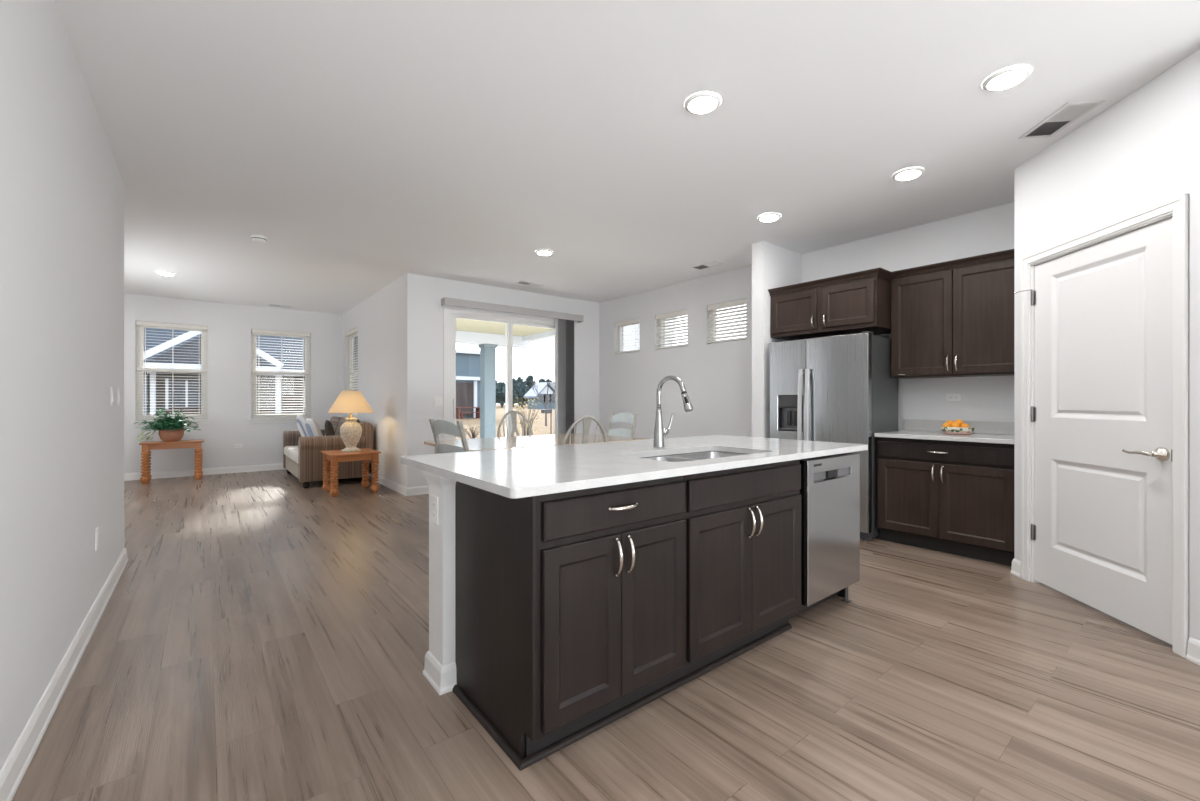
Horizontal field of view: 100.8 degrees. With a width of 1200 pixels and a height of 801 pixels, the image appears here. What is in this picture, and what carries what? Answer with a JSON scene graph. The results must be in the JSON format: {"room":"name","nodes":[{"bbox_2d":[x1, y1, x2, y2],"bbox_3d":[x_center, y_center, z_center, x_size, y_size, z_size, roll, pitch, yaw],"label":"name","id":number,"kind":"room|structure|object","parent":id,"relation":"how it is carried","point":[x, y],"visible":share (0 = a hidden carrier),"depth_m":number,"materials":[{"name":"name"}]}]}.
{"room":"open-plan kitchen","nodes":[
{"label":"open-plan kitchen","id":0,"kind":"room"},
{"bbox_2d":[0,0,123,770],"bbox_3d":[-0.938,-0.198,0.328,0.130,2.743,8.280,0,0,-38],"label":"wall","id":1,"kind":"structure","parent":0,"point":[62,185],"depth_m":1.90,"materials":[{"name":"white paint"}]},
{"bbox_2d":[0,548,127,800],"bbox_3d":[-1.643,1.123,-0.220,1.954,0.102,8.300,0,0,-38],"label":"baseboard","id":2,"kind":"structure","parent":1,"relation":"attached to","point":[13,770],"depth_m":1.86,"materials":[{"name":"white wood"}]},
{"bbox_2d":[95,527,98,550],"bbox_3d":[-2.725,0.749,2.688,0.006,0.115,0.070,0,0,-38],"label":"wall outlet","id":3,"kind":"object","parent":1,"relation":"attached to","point":[97,528],"visible":1,"depth_m":2.67,"materials":[{"name":"white plastic"}]},
{"bbox_2d":[111,387,113,405],"bbox_3d":[-3.066,-0.026,3.120,0.009,0.115,0.070,0,0,-38],"label":"light switch","id":4,"kind":"object","parent":1,"relation":"attached to","point":[112,396],"visible":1,"depth_m":3.11,"materials":[{"name":"white plastic"}]},
{"bbox_2d":[124,293,341,473],"bbox_3d":[-6.441,-0.198,7.738,4.340,2.743,0.130,0,0,-38],"label":"wall","id":5,"kind":"structure","parent":0,"point":[229,325],"depth_m":8.02,"materials":[{"name":"white paint"}]},
{"bbox_2d":[131,325,210,425],"bbox_3d":[-6.559,-0.404,7.618,0.925,1.555,0.160,0,0,-38],"label":"window","id":6,"kind":"structure","parent":5,"relation":"in","point":[139,333],"depth_m":7.61,"materials":[{"name":"white plastic"}]},
{"bbox_2d":[136,321,206,419],"bbox_3d":[-6.551,-0.446,7.608,0.827,1.466,0.052,0,0,-38],"label":"window blind","id":7,"kind":"object","parent":6,"relation":"attached to","point":[142,323],"visible":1,"depth_m":7.57,"materials":[{"name":"white plastic"}]},
{"bbox_2d":[248,333,313,423],"bbox_3d":[-5.453,-0.404,8.497,0.950,1.565,0.160,0,0,-38],"label":"window","id":8,"kind":"structure","parent":5,"relation":"in","point":[253,339],"depth_m":8.39,"materials":[{"name":"white plastic"}]},
{"bbox_2d":[251,329,309,417],"bbox_3d":[-5.445,-0.446,8.487,0.852,1.476,0.052,0,0,-38],"label":"window blind","id":9,"kind":"object","parent":8,"relation":"attached to","point":[281,333],"visible":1,"depth_m":8.48,"materials":[{"name":"white plastic"}]},
{"bbox_2d":[342,275,403,485],"bbox_3d":[-3.524,-0.198,7.660,0.130,2.743,3.620,0,0,-38],"label":"wall","id":10,"kind":"structure","parent":0,"point":[379,319],"depth_m":6.96,"materials":[{"name":"white paint"}]},
{"bbox_2d":[347,332,357,418],"bbox_3d":[-4.212,-0.413,8.493,0.160,1.585,1.010,0,0,-38],"label":"window","id":11,"kind":"structure","parent":10,"relation":"in","point":[351,338],"depth_m":8.74,"materials":[{"name":"white plastic"}]},
{"bbox_2d":[346,327,357,417],"bbox_3d":[-4.221,-0.456,8.486,0.050,1.496,0.908,0,0,-38],"label":"window blind","id":12,"kind":"object","parent":11,"relation":"attached to","point":[355,330],"visible":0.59,"depth_m":8.48,"materials":[{"name":"white plastic"}]},
{"bbox_2d":[429,484,454,665],"bbox_3d":[0.194,0.732,2.761,2.242,0.884,0.158,0,0,-38],"label":"wall","id":13,"kind":"structure","parent":0,"point":[442,535],"depth_m":2.03,"materials":[{"name":"white paint"}]},
{"bbox_2d":[431,495,437,524],"bbox_3d":[-0.688,0.454,2.062,0.006,0.115,0.070,0,0,-38],"label":"wall outlet","id":14,"kind":"object","parent":13,"relation":"attached to","point":[434,499],"visible":1,"depth_m":2.06,"materials":[{"name":"white plastic"}]},
{"bbox_2d":[423,470,455,487],"bbox_3d":[0.194,0.322,2.761,2.284,0.064,0.200,0,0,-38],"label":"trim","id":15,"kind":"structure","parent":13,"relation":"attached to","point":[433,479],"depth_m":2.02,"materials":[{"name":"white wood"}]},
{"bbox_2d":[423,651,456,694],"bbox_3d":[0.194,1.123,2.761,2.282,0.102,0.198,0,0,-38],"label":"baseboard","id":16,"kind":"structure","parent":13,"relation":"attached to","point":[442,679],"depth_m":2.02,"materials":[{"name":"white wood"}]},
{"bbox_2d":[404,273,598,487],"bbox_3d":[-1.230,-0.198,7.088,3.010,2.743,0.130,0,0,-38],"label":"wall","id":17,"kind":"structure","parent":0,"point":[423,310],"depth_m":6.34,"materials":[{"name":"white paint"}]},
{"bbox_2d":[124,463,428,495],"bbox_3d":[-5.055,1.123,6.348,4.780,0.102,3.770,0,0,-38],"label":"baseboard","id":18,"kind":"structure","parent":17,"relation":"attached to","point":[411,491],"depth_m":7.54,"materials":[{"name":"white wood"}]},
{"bbox_2d":[443,307,554,439],"bbox_3d":[-1.280,-0.016,7.037,1.970,2.380,0.140,0,0,-38],"label":"door","id":19,"kind":"structure","parent":17,"relation":"in","point":[449,315],"depth_m":6.54,"materials":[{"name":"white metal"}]},
{"bbox_2d":[441,297,583,433],"bbox_3d":[-1.145,-0.080,6.988,2.180,2.448,0.128,0,0,-38],"label":"vertical blind","id":20,"kind":"object","parent":17,"relation":"attached to","point":[564,322],"visible":0.84,"depth_m":7.41,"materials":[{"name":"white plastic"}]},
{"bbox_2d":[12,469,1199,800],"bbox_3d":[-1.066,1.234,3.432,7.700,0.120,13.600,0,0,-38],"label":"floor","id":21,"kind":"structure","parent":0,"point":[260,635],"depth_m":1.99,"materials":[{"name":"wood"}]},
{"bbox_2d":[139,439,203,483],"bbox_3d":[-6.275,0.886,7.288,0.710,0.575,0.380,0,0,-38],"label":"console table","id":22,"kind":"object","parent":21,"relation":"on","point":[147,446],"visible":1,"depth_m":7.19,"materials":[{"name":"brown wood"}]},
{"bbox_2d":[134,408,200,441],"bbox_3d":[-6.295,0.356,7.284,0.746,0.484,0.466,0,0,-28],"label":"potted plant","id":23,"kind":"object","parent":22,"relation":"on","point":[169,431],"visible":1,"depth_m":7.19,"materials":[{"name":"green plant"}]},
{"bbox_2d":[283,416,372,487],"bbox_3d":[-4.179,0.718,7.548,0.925,0.913,1.920,0,0,-38],"label":"sofa","id":24,"kind":"object","parent":21,"relation":"on","point":[302,456],"visible":0.7,"depth_m":6.85,"materials":[{"name":"brown fabric"}]},
{"bbox_2d":[284,446,297,458],"bbox_3d":[-4.505,0.794,7.765,0.685,0.150,0.740,0,0,-38],"label":"seat cushion","id":25,"kind":"object","parent":24,"relation":"on","point":[287,449],"depth_m":7.58,"materials":[{"name":"beige fabric"}]},
{"bbox_2d":[296,415,308,436],"bbox_3d":[-4.488,0.468,7.597,0.253,0.489,0.600,0,0,-38],"label":"throw pillow","id":26,"kind":"object","parent":24,"relation":"on","point":[300,420],"visible":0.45,"depth_m":7.39,"materials":[{"name":"white fabric"}]},
{"bbox_2d":[305,418,322,435],"bbox_3d":[-4.129,0.484,7.185,0.211,0.456,0.400,0,0,-43],"label":"throw pillow","id":27,"kind":"object","parent":24,"relation":"on","point":[312,427],"visible":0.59,"depth_m":7.04,"materials":[{"name":"white fabric"}]},
{"bbox_2d":[325,420,334,435],"bbox_3d":[-3.822,0.495,7.034,0.134,0.433,0.230,0,0,-38],"label":"throw pillow","id":28,"kind":"object","parent":24,"relation":"on","point":[329,431],"visible":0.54,"depth_m":6.94,"materials":[{"name":"black fabric"}]},
{"bbox_2d":[325,416,345,435],"bbox_3d":[-4.251,0.487,7.964,0.256,0.453,0.730,0,0,-38],"label":"cushion","id":29,"kind":"object","parent":24,"relation":"on","point":[335,420],"depth_m":7.81,"materials":[{"name":"grey fabric"}]},
{"bbox_2d":[335,417,359,434],"bbox_3d":[-3.787,0.487,7.381,0.256,0.453,0.730,0,0,-38],"label":"cushion","id":30,"kind":"object","parent":24,"relation":"on","point":[342,420],"depth_m":7.50,"materials":[{"name":"brown fabric"}]},
{"bbox_2d":[321,448,380,496],"bbox_3d":[-3.211,0.914,6.389,0.590,0.520,0.600,0,0,-38],"label":"end table","id":31,"kind":"object","parent":21,"relation":"on","point":[333,457],"visible":0.99,"depth_m":6.31,"materials":[{"name":"brown wood"}]},
{"bbox_2d":[328,389,373,451],"bbox_3d":[-3.222,0.251,6.419,0.536,0.804,0.536,0,0,-38],"label":"table lamp","id":32,"kind":"object","parent":31,"relation":"on","point":[350,401],"visible":1,"depth_m":6.31,"materials":[{"name":"beige ceramic"}]},
{"bbox_2d":[429,419,469,453],"bbox_3d":[-1.060,0.663,4.167,0.597,1.021,0.516,0,0,-44],"label":"chair","id":33,"kind":"object","parent":21,"relation":"on","point":[438,426],"visible":0.31,"depth_m":3.94,"materials":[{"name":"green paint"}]},
{"bbox_2d":[497,410,532,436],"bbox_3d":[-0.945,0.651,6.061,0.518,1.050,0.488,0,0,-38],"label":"chair","id":34,"kind":"object","parent":21,"relation":"on","point":[513,413],"visible":0.33,"depth_m":6.22,"materials":[{"name":"grey paint"}]},
{"bbox_2d":[424,433,646,453],"bbox_3d":[-0.633,0.793,5.186,2.020,0.762,1.210,0,0,-38],"label":"dining table","id":35,"kind":"object","parent":21,"relation":"on","point":[497,443],"visible":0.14,"depth_m":4.99,"materials":[{"name":"white wood"}]},
{"bbox_2d":[455,475,684,758],"bbox_3d":[-0.111,0.732,1.986,0.697,0.884,0.673,0,0,-38],"label":"base cabinet","id":36,"kind":"object","parent":21,"relation":"on","point":[570,605],"visible":0.86,"depth_m":1.72,"materials":[{"name":"brown wood"}]},
{"bbox_2d":[452,623,791,770],"bbox_3d":[0.193,1.165,2.288,1.588,0.019,0.568,0,0,-38],"label":"trim","id":37,"kind":"structure","parent":36,"relation":"attached to","point":[520,763],"depth_m":1.84,"materials":[{"name":"brown wood"}]},
{"bbox_2d":[401,435,867,498],"bbox_3d":[0.324,0.274,2.608,2.345,0.030,1.087,0,0,-38],"label":"countertop","id":38,"kind":"structure","parent":36,"relation":"on","point":[514,473],"depth_m":2.11,"materials":[{"name":"white stone"}]},
{"bbox_2d":[653,375,692,447],"bbox_3d":[0.410,0.062,2.670,0.135,0.394,0.252,0,0,-38],"label":"kitchen faucet","id":39,"kind":"object","parent":38,"relation":"on","point":[660,432],"visible":1,"depth_m":2.70,"materials":[{"name":"silver metal"}]},
{"bbox_2d":[642,451,746,461],"bbox_3d":[0.486,0.386,2.467,0.790,0.190,0.440,0,0,-38],"label":"sink","id":40,"kind":"object","parent":38,"relation":"in","point":[693,456],"visible":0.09,"depth_m":2.72,"materials":[{"name":"silver metal"}]},
{"bbox_2d":[561,415,606,444],"bbox_3d":[-0.249,0.651,4.381,0.518,1.050,0.488,0,0,-38],"label":"chair","id":41,"kind":"object","parent":21,"relation":"on","point":[586,419],"visible":0.2,"depth_m":4.21,"materials":[{"name":"grey paint"}]},
{"bbox_2d":[606,412,637,436],"bbox_3d":[0.095,0.663,6.052,0.597,1.021,0.516,0,0,-38],"label":"chair","id":42,"kind":"object","parent":21,"relation":"on","point":[621,417],"visible":0.41,"depth_m":6.21,"materials":[{"name":"grey paint"}]},
{"bbox_2d":[672,452,800,681],"bbox_3d":[0.508,0.732,2.468,0.870,0.884,0.657,0,0,-38],"label":"base cabinet","id":43,"kind":"object","parent":21,"relation":"on","point":[743,524],"visible":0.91,"depth_m":2.19,"materials":[{"name":"brown wood"}]},
{"bbox_2d":[752,241,801,437],"bbox_3d":[1.894,-0.198,5.189,0.840,2.743,0.130,0,0,-38],"label":"wall pier","id":44,"kind":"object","parent":21,"relation":"on","point":[773,266],"visible":0.36,"depth_m":4.94,"materials":[{"name":"white paint"}]},
{"bbox_2d":[788,452,859,618],"bbox_3d":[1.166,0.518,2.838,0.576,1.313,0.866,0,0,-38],"label":"dishwasher","id":45,"kind":"object","parent":21,"relation":"on","point":[830,484],"visible":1,"depth_m":2.66,"materials":[{"name":"silver metal"}]},
{"bbox_2d":[770,331,897,540],"bbox_3d":[2.144,0.298,4.623,0.692,1.752,0.917,0,0,-38],"label":"refrigerator","id":46,"kind":"object","parent":21,"relation":"on","point":[840,388],"visible":0.71,"depth_m":4.32,"materials":[{"name":"grey metal"}]},
{"bbox_2d":[876,437,1013,565],"bbox_3d":[2.813,0.739,3.964,0.643,0.870,0.930,0,0,-38],"label":"base cabinet","id":47,"kind":"object","parent":21,"relation":"on","point":[952,497],"visible":0.86,"depth_m":3.75,"materials":[{"name":"brown wood"}]},
{"bbox_2d":[874,430,1013,443],"bbox_3d":[2.825,0.287,3.971,0.634,0.032,0.931,0,0,-38],"label":"countertop","id":48,"kind":"structure","parent":47,"relation":"on","point":[908,434],"depth_m":3.84,"materials":[{"name":"white stone"}]},
{"bbox_2d":[940,426,973,434],"bbox_3d":[2.865,0.241,3.981,0.166,0.059,0.230,0,0,-38],"label":"fruit bowl","id":49,"kind":"object","parent":48,"relation":"on","point":[946,430],"visible":0.96,"depth_m":3.92,"materials":[{"name":"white ceramic"}]},
{"bbox_2d":[951,423,959,426],"bbox_3d":[2.842,0.206,3.962,0.062,0.059,0.061,0,0,-38],"label":"orange","id":50,"kind":"object","parent":49,"relation":"in","point":[953,424],"visible":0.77,"depth_m":3.94,"materials":[{"name":"orange food"}]},
{"bbox_2d":[954,419,962,425],"bbox_3d":[2.873,0.180,3.972,0.062,0.059,0.061,0,0,-38],"label":"orange","id":51,"kind":"object","parent":50,"relation":"on","point":[959,421],"visible":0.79,"depth_m":3.95,"materials":[{"name":"orange food"}]},
{"bbox_2d":[54,0,1199,313],"bbox_3d":[-1.066,-1.629,3.432,7.700,0.120,13.600,0,0,-38],"label":"ceiling","id":52,"kind":"structure","parent":0,"point":[371,144],"depth_m":2.84,"materials":[{"name":"white paint"}]},
{"bbox_2d":[156,271,175,275],"bbox_3d":[-5.340,-1.558,6.103,0.192,0.022,0.192,0,0,-38],"label":"recessed light","id":53,"kind":"object","parent":52,"relation":"in","point":[158,272],"visible":1,"depth_m":6.06,"materials":[{"name":"white ceramic"}]},
{"bbox_2d":[250,234,267,242],"bbox_3d":[-3.265,-1.546,4.750,0.136,0.046,0.136,0,0,-38],"label":"smoke detector","id":54,"kind":"object","parent":52,"relation":"attached to","point":[256,238],"visible":1,"depth_m":4.71,"materials":[{"name":"white plastic"}]},
{"bbox_2d":[268,304,291,307],"bbox_3d":[-5.294,-1.563,8.208,0.320,0.010,0.140,0,0,-38],"label":"ceiling vent","id":55,"kind":"object","parent":52,"relation":"in","point":[269,304],"visible":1,"depth_m":8.18,"materials":[{"name":"white metal"}]},
{"bbox_2d":[516,281,543,286],"bbox_3d":[-0.945,-1.563,6.656,0.360,0.010,0.160,0,0,-38],"label":"ceiling vent","id":56,"kind":"object","parent":52,"relation":"in","point":[518,282],"visible":1,"depth_m":6.63,"materials":[{"name":"white metal"}]},
{"bbox_2d":[535,249,552,255],"bbox_3d":[-0.588,-1.558,5.242,0.192,0.022,0.192,0,0,-38],"label":"recessed light","id":57,"kind":"object","parent":52,"relation":"in","point":[544,252],"visible":1,"depth_m":5.20,"materials":[{"name":"white metal"}]},
{"bbox_2d":[538,251,550,254],"bbox_3d":[-0.588,-1.552,5.242,0.144,0.010,0.144,0,0,-38],"label":"diffuser","id":58,"kind":"object","parent":57,"relation":"attached to","point":[539,252],"depth_m":5.22,"materials":[{"name":"white plastic"}]},
{"bbox_2d":[684,92,720,113],"bbox_3d":[0.542,-1.558,2.614,0.192,0.022,0.192,0,0,-38],"label":"recessed light","id":59,"kind":"object","parent":52,"relation":"in","point":[701,102],"visible":1,"depth_m":2.59,"materials":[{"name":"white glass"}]},
{"bbox_2d":[689,97,716,112],"bbox_3d":[0.542,-1.552,2.614,0.144,0.010,0.144,0,0,-38],"label":"diffuser","id":60,"kind":"object","parent":59,"relation":"attached to","point":[696,104],"depth_m":2.60,"materials":[{"name":"white plastic"}]},
{"bbox_2d":[690,261,722,269],"bbox_3d":[1.236,-1.563,5.759,0.170,0.010,0.340,0,0,-38],"label":"ceiling vent","id":61,"kind":"object","parent":52,"relation":"in","point":[713,263],"visible":1,"depth_m":5.74,"materials":[{"name":"white metal"}]},
{"bbox_2d":[757,213,780,221],"bbox_3d":[1.447,-1.558,4.240,0.192,0.022,0.192,0,0,-38],"label":"recessed light","id":62,"kind":"object","parent":52,"relation":"in","point":[768,217],"visible":1,"depth_m":4.20,"materials":[{"name":"white glass"}]},
{"bbox_2d":[760,215,777,221],"bbox_3d":[1.447,-1.552,4.240,0.144,0.010,0.144,0,0,-38],"label":"diffuser","id":63,"kind":"object","parent":62,"relation":"attached to","point":[764,218],"depth_m":4.22,"materials":[{"name":"white plastic"}]},
{"bbox_2d":[892,167,924,180],"bbox_3d":[2.130,-1.558,3.429,0.192,0.022,0.192,0,0,-38],"label":"recessed light","id":64,"kind":"object","parent":52,"relation":"in","point":[913,172],"visible":1,"depth_m":3.40,"materials":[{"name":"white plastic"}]},
{"bbox_2d":[896,171,919,179],"bbox_3d":[2.130,-1.552,3.429,0.144,0.010,0.144,0,0,-38],"label":"diffuser","id":65,"kind":"object","parent":64,"relation":"attached to","point":[900,175],"depth_m":3.41,"materials":[{"name":"white plastic"}]},
{"bbox_2d":[982,65,1032,90],"bbox_3d":[1.978,-1.558,2.414,0.192,0.022,0.192,0,0,-38],"label":"recessed light","id":66,"kind":"object","parent":52,"relation":"in","point":[1006,78],"visible":1,"depth_m":2.39,"materials":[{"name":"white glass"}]},
{"bbox_2d":[988,71,1025,89],"bbox_3d":[1.978,-1.552,2.414,0.144,0.010,0.144,0,0,-38],"label":"diffuser","id":67,"kind":"object","parent":66,"relation":"attached to","point":[1002,80],"depth_m":2.40,"materials":[{"name":"white plastic"}]},
{"bbox_2d":[1019,100,1105,138],"bbox_3d":[2.569,-1.563,2.775,0.180,0.010,0.360,0,0,7],"label":"ceiling vent","id":68,"kind":"object","parent":52,"relation":"in","point":[1070,112],"visible":1,"depth_m":2.75,"materials":[{"name":"white metal"}]},
{"bbox_2d":[599,265,751,438],"bbox_3d":[1.073,-0.198,6.727,0.150,2.743,3.300,0,0,-38],"label":"wall","id":69,"kind":"structure","parent":0,"point":[716,378],"depth_m":6.61,"materials":[{"name":"white paint"}]},
{"bbox_2d":[618,323,639,353],"bbox_3d":[0.485,-0.956,7.524,0.070,0.490,0.570,0,0,-38],"label":"window","id":70,"kind":"structure","parent":69,"relation":"in","point":[627,327],"depth_m":7.59,"materials":[{"name":"white glass"}]},
{"bbox_2d":[615,318,639,353],"bbox_3d":[0.425,-0.961,7.476,0.050,0.476,0.558,0,0,-38],"label":"window blind","id":71,"kind":"object","parent":70,"relation":"attached to","point":[635,321],"visible":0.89,"depth_m":7.43,"materials":[{"name":"white plastic"}]},
{"bbox_2d":[659,315,685,348],"bbox_3d":[1.048,-0.956,6.816,0.070,0.490,0.600,0,0,-38],"label":"window","id":72,"kind":"structure","parent":69,"relation":"in","point":[683,315],"depth_m":6.94,"materials":[{"name":"white glass"}]},
{"bbox_2d":[656,310,686,348],"bbox_3d":[0.988,-0.961,6.768,0.050,0.476,0.588,0,0,-38],"label":"window blind","id":73,"kind":"object","parent":72,"relation":"attached to","point":[683,312],"visible":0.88,"depth_m":6.76,"materials":[{"name":"white plastic"}]},
{"bbox_2d":[711,304,745,343],"bbox_3d":[1.616,-0.956,6.101,0.070,0.490,0.585,0,0,-38],"label":"window","id":74,"kind":"structure","parent":69,"relation":"in","point":[745,304],"depth_m":6.29,"materials":[{"name":"white glass"}]},
{"bbox_2d":[708,298,745,342],"bbox_3d":[1.555,-0.961,6.053,0.050,0.476,0.573,0,0,-38],"label":"window blind","id":75,"kind":"object","parent":74,"relation":"attached to","point":[713,307],"visible":0.83,"depth_m":6.04,"materials":[{"name":"white plastic"}]},
{"bbox_2d":[836,588,844,597],"bbox_3d":[1.289,0.732,3.170,0.018,0.884,0.561,0,0,-38],"label":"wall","id":76,"kind":"structure","parent":0,"point":[841,592],"depth_m":2.96,"materials":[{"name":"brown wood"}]},
{"bbox_2d":[802,202,1013,434],"bbox_3d":[4.115,-0.198,2.962,0.130,2.743,6.120,0,0,-38],"label":"wall","id":77,"kind":"structure","parent":0,"point":[989,230],"depth_m":4.32,"materials":[{"name":"white paint"}]},
{"bbox_2d":[768,268,894,340],"bbox_3d":[2.232,-0.863,4.704,0.642,0.474,1.047,0,0,-38],"label":"upper cabinet","id":78,"kind":"object","parent":77,"relation":"attached to","point":[857,302],"visible":0.96,"depth_m":4.45,"materials":[{"name":"brown wood"}]},
{"bbox_2d":[891,249,1013,378],"bbox_3d":[2.930,-0.656,4.053,0.365,0.916,0.927,0,0,-38],"label":"upper cabinet","id":79,"kind":"object","parent":77,"relation":"attached to","point":[953,318],"visible":0.91,"depth_m":3.95,"materials":[{"name":"brown wood"}]},
{"bbox_2d":[946,393,961,401],"bbox_3d":[3.018,-0.026,4.233,0.006,0.070,0.115,0,0,-38],"label":"wall outlet","id":80,"kind":"object","parent":77,"relation":"attached to","point":[950,397],"visible":1,"depth_m":4.23,"materials":[{"name":"white plastic"}]},
{"bbox_2d":[904,419,1013,434],"bbox_3d":[2.833,0.221,3.977,0.614,0.099,0.932,0,0,-38],"label":"backsplash","id":81,"kind":"structure","parent":77,"relation":"attached to","point":[986,427],"depth_m":4.11,"materials":[{"name":"white stone"}]},
{"bbox_2d":[1014,49,1199,640],"bbox_3d":[2.789,-0.198,2.659,0.120,2.743,1.400,0,0,7],"label":"wall","id":82,"kind":"structure","parent":0,"point":[1141,152],"depth_m":2.58,"materials":[{"name":"white paint"}]},
{"bbox_2d":[1015,193,1188,657],"bbox_3d":[2.773,0.116,2.764,0.222,2.117,1.023,0,0,3],"label":"door","id":83,"kind":"structure","parent":82,"relation":"in","point":[1105,308],"depth_m":2.65,"materials":[{"name":"white wood"}]},
{"bbox_3d":[3.115,-0.198,3.546,0.710,2.743,0.092,0,0,-38],"label":"wall","id":84,"kind":"structure","parent":0,"visible":0},
{"bbox_2d":[1010,559,1020,577],"bbox_3d":[2.826,1.123,3.375,0.058,0.102,0.199,0,0,34],"label":"baseboard","id":85,"kind":"structure","parent":84,"relation":"attached to","point":[1016,564],"depth_m":3.32,"materials":[{"name":"white wood"}]},
{"bbox_3d":[3.690,-0.198,0.757,0.120,2.743,3.195,0,0,-38],"label":"wall","id":86,"kind":"structure","parent":0,"visible":0},
{"bbox_2d":[1186,637,1199,665],"bbox_3d":[3.647,1.123,0.859,0.220,0.102,3.409,0,0,-38],"label":"baseboard","id":87,"kind":"structure","parent":86,"relation":"attached to","point":[1193,649],"depth_m":2.23,"materials":[{"name":"white wood"}]},
{"label":"outside","id":88,"kind":"structure","parent":0,"visible":0},
{"bbox_2d":[456,404,554,438],"bbox_3d":[-21.611,1.429,91.515,200.000,0.190,149.800,0,0,-38],"label":"lawn","id":89,"kind":"structure","parent":88,"point":[500,412],"depth_m":30.08,"materials":[{"name":"beige plant"}]},
{"bbox_2d":[143,328,304,414],"bbox_3d":[-12.855,-1.046,12.968,14.600,4.760,8.500,0,0,-38],"label":"neighbor house","id":90,"kind":"structure","parent":89,"relation":"on","point":[152,394],"depth_m":11.28,"materials":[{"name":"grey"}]},
{"bbox_2d":[456,350,479,417],"bbox_3d":[-17.179,-1.221,38.588,13.900,5.110,10.800,0,0,-38],"label":"house","id":91,"kind":"structure","parent":89,"relation":"on","point":[467,362],"depth_m":38.03,"materials":[{"name":"stone"}]},
{"bbox_2d":[456,407,479,418],"bbox_3d":[-9.673,0.914,36.695,2.100,0.840,1.300,0,0,-38],"label":"picnic table","id":92,"kind":"object","parent":89,"relation":"on","point":[459,415],"visible":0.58,"depth_m":36.27,"materials":[{"name":"red wood"}]},
{"bbox_2d":[464,425,479,438],"bbox_3d":[-4.233,1.071,16.474,1.049,0.536,0.986,0,0,-38],"label":"shrub","id":93,"kind":"object","parent":89,"relation":"on","point":[471,427],"visible":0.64,"depth_m":16.41,"materials":[{"name":"beige plant"}]},
{"bbox_2d":[496,381,505,407],"bbox_3d":[-18.375,-1.128,92.664,4.292,4.948,4.258,0,0,30],"label":"tree","id":94,"kind":"object","parent":89,"relation":"on","point":[501,386],"visible":0.77,"depth_m":92.08,"materials":[{"name":"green plant"}]},
{"bbox_2d":[513,378,519,406],"bbox_3d":[-18.233,-1.713,104.292,4.291,6.122,4.258,0,0,-44],"label":"tree","id":95,"kind":"object","parent":89,"relation":"on","point":[515,382],"visible":0.3,"depth_m":103.88,"materials":[{"name":"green plant"}]},
{"bbox_2d":[516,376,523,405],"bbox_3d":[-18.637,-2.165,114.946,4.292,7.031,4.258,0,0,-33],"label":"tree","id":96,"kind":"object","parent":89,"relation":"on","point":[518,379],"visible":0.28,"depth_m":114.48,"materials":[{"name":"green plant"}]},
{"bbox_2d":[513,386,527,406],"bbox_3d":[-14.997,-0.761,95.338,4.292,4.210,4.258,0,0,15],"label":"tree","id":97,"kind":"object","parent":89,"relation":"on","point":[521,391],"visible":0.82,"depth_m":94.71,"materials":[{"name":"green plant"}]},
{"bbox_2d":[513,398,540,435],"bbox_3d":[-1.974,0.628,13.121,0.870,1.416,0.868,0,0,-18],"label":"shrub","id":98,"kind":"object","parent":89,"relation":"on","point":[523,413],"visible":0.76,"depth_m":13.17,"materials":[{"name":"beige plant"}]},
{"bbox_2d":[523,375,535,390],"bbox_3d":[-15.180,-2.151,107.406,4.258,7.004,4.292,0,0,33],"label":"tree","id":99,"kind":"object","parent":89,"relation":"on","point":[527,384],"visible":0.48,"depth_m":106.81,"materials":[{"name":"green plant"}]},
{"bbox_2d":[524,382,554,408],"bbox_3d":[-9.176,-0.771,78.915,4.600,4.210,3.800,0,0,-38],"label":"house","id":100,"kind":"structure","parent":89,"relation":"on","point":[531,395],"depth_m":77.75,"materials":[{"name":"blue stone"}]},
{"bbox_2d":[529,365,554,425],"bbox_3d":[-2.676,-0.253,25.179,1.997,3.179,1.474,0,0,1],"label":"bare tree","id":101,"kind":"object","parent":89,"relation":"on","point":[533,386],"visible":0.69,"depth_m":25.67,"materials":[{"name":"grey plant"}]},
{"bbox_2d":[541,401,551,434],"bbox_3d":[-1.631,0.679,15.307,0.318,1.310,0.200,0,0,-38],"label":"bird feeder","id":102,"kind":"object","parent":89,"relation":"on","point":[550,409],"visible":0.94,"depth_m":15.38,"materials":[{"name":"grey wood"}]},
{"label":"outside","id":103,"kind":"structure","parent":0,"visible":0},
{"bbox_3d":[-1.653,1.274,8.898,4.320,0.120,3.210,0,0,-38],"label":"floor","id":104,"kind":"structure","parent":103,"visible":0},
{"bbox_2d":[478,344,497,437],"bbox_3d":[-2.246,0.050,9.933,0.300,2.329,0.270,0,0,-38],"label":"patio column","id":105,"kind":"structure","parent":104,"relation":"on","point":[487,351],"depth_m":9.85,"materials":[{"name":"blue paint"}]},
{"bbox_2d":[456,331,529,347],"bbox_3d":[-2.489,-1.220,9.741,2.420,0.209,0.250,0,0,-38],"label":"beam","id":106,"kind":"structure","parent":105,"relation":"on","point":[463,337],"depth_m":9.79,"materials":[{"name":"white paint"}]},
{"bbox_2d":[456,318,554,336],"bbox_3d":[-1.984,-1.376,8.443,3.245,0.100,2.910,0,0,-38],"label":"ceiling","id":107,"kind":"structure","parent":106,"relation":"on","point":[468,325],"depth_m":9.13,"materials":[{"name":"beige paint"}]},
{"bbox_2d":[523,330,554,341],"bbox_3d":[-0.706,-1.276,9.298,0.180,0.099,2.659,0,0,-38],"label":"beam","id":108,"kind":"structure","parent":106,"relation":"attached to","point":[550,334],"depth_m":9.81,"materials":[{"name":"white paint"}]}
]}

